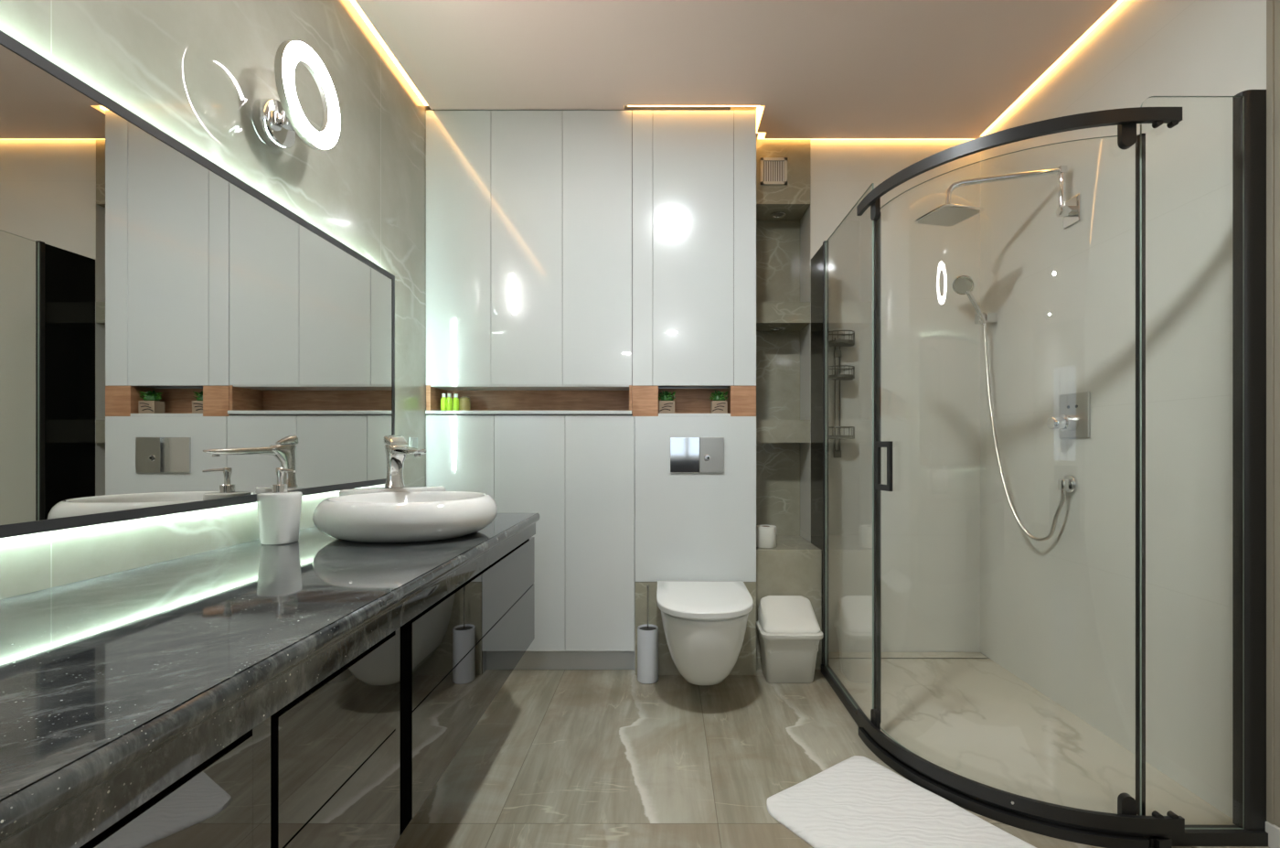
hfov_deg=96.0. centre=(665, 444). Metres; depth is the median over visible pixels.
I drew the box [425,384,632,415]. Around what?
niche shelf
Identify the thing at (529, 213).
upper cabinet
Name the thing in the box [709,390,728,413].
potted plant
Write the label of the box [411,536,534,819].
vanity cabinet
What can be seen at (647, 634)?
toilet brush
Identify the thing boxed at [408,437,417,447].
switch plate
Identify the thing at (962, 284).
shower
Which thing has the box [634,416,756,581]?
wall
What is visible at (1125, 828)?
shower enclosure
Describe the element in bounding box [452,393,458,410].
toiletry bottle
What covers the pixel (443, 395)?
toiletry bottle
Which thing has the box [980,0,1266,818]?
wall
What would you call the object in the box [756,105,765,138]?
light strip
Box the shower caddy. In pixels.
[828,329,854,457]
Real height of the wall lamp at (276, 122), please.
0.264 m
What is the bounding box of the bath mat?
[766,755,1036,847]
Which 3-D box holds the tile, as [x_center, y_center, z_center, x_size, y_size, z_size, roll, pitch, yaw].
[0.138,0.847,2.700,0.558,0.427,0.099,0,0,0]
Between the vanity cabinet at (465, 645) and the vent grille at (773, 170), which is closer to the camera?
the vanity cabinet at (465, 645)
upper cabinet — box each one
[426,110,632,385]
[632,110,756,388]
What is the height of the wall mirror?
0.824 m
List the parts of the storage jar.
lid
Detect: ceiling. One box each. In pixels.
[354,0,1118,138]
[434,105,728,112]
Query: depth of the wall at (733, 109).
2.67 m
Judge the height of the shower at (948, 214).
0.227 m
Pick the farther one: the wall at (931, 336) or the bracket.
the wall at (931, 336)
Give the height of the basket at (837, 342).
0.064 m
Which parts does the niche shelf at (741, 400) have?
panel, panel, panel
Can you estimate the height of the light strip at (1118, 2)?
0.020 m
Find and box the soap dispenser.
[256,467,302,543]
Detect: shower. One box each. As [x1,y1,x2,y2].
[913,165,1081,228]
[951,274,1066,541]
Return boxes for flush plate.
[670,437,724,472]
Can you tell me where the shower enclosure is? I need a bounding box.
[810,89,1268,847]
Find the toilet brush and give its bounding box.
[637,584,658,683]
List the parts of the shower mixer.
handle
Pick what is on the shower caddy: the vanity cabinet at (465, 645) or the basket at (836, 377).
the basket at (836, 377)
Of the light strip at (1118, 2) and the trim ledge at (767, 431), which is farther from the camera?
the trim ledge at (767, 431)
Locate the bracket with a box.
[974,312,997,324]
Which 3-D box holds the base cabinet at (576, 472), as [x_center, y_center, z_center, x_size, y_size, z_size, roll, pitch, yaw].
[-0.623,0.462,2.790,0.963,1.196,0.280,0,0,0]
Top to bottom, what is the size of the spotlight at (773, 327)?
0.006 m
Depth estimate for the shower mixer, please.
2.22 m
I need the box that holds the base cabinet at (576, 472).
[426,415,634,669]
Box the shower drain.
[828,651,989,658]
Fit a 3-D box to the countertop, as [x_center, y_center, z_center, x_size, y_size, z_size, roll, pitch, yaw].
[-0.789,0.296,1.095,0.630,0.079,2.150,0,0,0]
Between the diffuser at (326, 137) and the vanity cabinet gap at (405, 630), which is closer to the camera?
the vanity cabinet gap at (405, 630)
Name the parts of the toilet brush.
handle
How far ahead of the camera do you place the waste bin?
2.55 m
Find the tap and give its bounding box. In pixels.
[384,435,426,487]
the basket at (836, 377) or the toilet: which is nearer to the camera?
the toilet
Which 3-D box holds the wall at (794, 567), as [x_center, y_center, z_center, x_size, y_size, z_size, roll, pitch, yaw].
[0.577,0.778,2.933,0.318,0.564,0.435,0,0,0]
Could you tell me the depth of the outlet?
2.25 m
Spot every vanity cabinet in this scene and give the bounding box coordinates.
[79,715,270,847]
[277,627,399,847]
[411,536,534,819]
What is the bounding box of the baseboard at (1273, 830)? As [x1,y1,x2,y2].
[1265,821,1279,847]
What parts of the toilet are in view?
seat, lid, bowl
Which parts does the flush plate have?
mirrored plate, satin plate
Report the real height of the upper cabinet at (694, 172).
1.267 m
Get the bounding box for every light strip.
[349,0,428,106]
[627,105,760,106]
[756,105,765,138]
[980,0,1122,136]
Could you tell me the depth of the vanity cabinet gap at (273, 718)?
0.73 m
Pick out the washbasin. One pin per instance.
(405, 514)
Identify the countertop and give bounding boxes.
[0,512,539,847]
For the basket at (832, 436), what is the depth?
2.83 m
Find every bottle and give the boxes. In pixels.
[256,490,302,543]
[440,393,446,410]
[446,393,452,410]
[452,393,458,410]
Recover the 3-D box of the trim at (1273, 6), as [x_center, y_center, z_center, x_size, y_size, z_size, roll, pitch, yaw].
[1.647,-0.321,1.475,0.106,2.638,0.110,0,0,0]
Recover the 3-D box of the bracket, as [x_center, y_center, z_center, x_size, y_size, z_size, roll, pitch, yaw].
[1.556,-0.613,2.800,0.088,0.050,0.050,0,0,0]
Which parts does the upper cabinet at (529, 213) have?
door, door, door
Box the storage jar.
[458,396,470,410]
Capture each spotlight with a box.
[770,211,786,218]
[770,326,786,330]
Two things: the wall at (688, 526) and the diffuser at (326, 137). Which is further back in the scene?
the wall at (688, 526)
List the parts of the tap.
lever, spout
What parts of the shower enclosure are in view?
panel, glass panel, handle, sliding door, rail, rail, glass panel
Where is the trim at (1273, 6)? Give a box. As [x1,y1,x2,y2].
[1266,0,1279,827]
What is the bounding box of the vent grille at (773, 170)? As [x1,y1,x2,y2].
[760,157,787,184]
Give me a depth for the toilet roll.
2.75 m
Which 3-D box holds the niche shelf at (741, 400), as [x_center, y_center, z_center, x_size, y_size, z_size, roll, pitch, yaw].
[0.132,-0.200,2.720,0.570,0.140,0.141,0,0,0]
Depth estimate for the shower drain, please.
2.88 m
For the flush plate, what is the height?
0.162 m
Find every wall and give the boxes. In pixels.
[0,0,434,598]
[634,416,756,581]
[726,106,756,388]
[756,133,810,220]
[756,220,799,534]
[756,534,821,669]
[800,136,980,651]
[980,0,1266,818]
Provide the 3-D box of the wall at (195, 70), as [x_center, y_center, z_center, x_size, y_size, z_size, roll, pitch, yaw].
[-1.156,-0.290,1.650,0.100,2.700,3.300,0,0,0]
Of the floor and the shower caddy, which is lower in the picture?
the floor
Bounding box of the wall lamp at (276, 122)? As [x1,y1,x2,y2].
[252,40,340,149]
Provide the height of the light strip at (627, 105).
0.020 m
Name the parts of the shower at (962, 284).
handle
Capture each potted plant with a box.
[658,390,675,413]
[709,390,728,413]
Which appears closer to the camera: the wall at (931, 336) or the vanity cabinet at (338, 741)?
the vanity cabinet at (338, 741)
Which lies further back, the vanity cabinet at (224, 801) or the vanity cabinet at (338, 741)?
the vanity cabinet at (338, 741)
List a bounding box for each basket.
[828,329,854,346]
[828,364,854,380]
[828,426,854,438]
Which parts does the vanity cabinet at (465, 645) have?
drawer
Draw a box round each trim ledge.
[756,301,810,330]
[756,419,810,442]
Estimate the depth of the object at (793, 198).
2.93 m
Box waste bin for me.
[756,595,823,682]
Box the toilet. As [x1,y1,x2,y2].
[656,580,753,684]
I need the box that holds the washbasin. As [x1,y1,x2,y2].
[311,485,497,543]
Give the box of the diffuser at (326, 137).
[282,41,340,149]
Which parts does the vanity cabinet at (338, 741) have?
drawer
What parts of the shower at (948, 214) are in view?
nozzle plate, arm, wall plate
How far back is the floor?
1.97 m
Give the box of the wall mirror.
[0,30,394,537]
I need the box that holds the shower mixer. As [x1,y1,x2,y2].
[1046,391,1090,437]
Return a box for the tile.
[634,581,756,674]
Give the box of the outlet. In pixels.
[1057,474,1077,492]
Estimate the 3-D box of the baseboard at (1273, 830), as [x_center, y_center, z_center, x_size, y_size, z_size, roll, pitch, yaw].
[1.624,1.029,-1.836,0.072,0.062,6.728,0,0,0]
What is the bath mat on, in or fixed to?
on the floor
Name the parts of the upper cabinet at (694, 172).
filler panel, door, filler panel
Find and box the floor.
[393,658,1269,847]
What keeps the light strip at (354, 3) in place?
attached to the ceiling at (816, 69)
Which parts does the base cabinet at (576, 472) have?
door, door, door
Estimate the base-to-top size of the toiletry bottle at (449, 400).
0.083 m
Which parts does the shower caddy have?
rail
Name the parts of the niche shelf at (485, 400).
panel, panel, panel, panel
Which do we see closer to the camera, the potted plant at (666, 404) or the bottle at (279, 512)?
the bottle at (279, 512)
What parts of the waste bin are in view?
lid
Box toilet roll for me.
[756,524,776,547]
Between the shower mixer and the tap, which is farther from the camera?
the shower mixer
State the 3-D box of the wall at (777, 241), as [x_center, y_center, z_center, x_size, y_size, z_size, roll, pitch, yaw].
[0.468,-0.290,3.225,0.536,2.700,0.150,0,0,0]
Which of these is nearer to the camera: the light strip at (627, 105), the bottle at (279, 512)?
the bottle at (279, 512)
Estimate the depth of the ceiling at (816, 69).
2.28 m
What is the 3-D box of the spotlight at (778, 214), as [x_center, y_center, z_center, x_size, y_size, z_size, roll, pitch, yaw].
[0.598,-1.219,3.060,0.082,0.006,0.082,0,0,0]
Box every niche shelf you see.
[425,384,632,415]
[632,385,756,415]

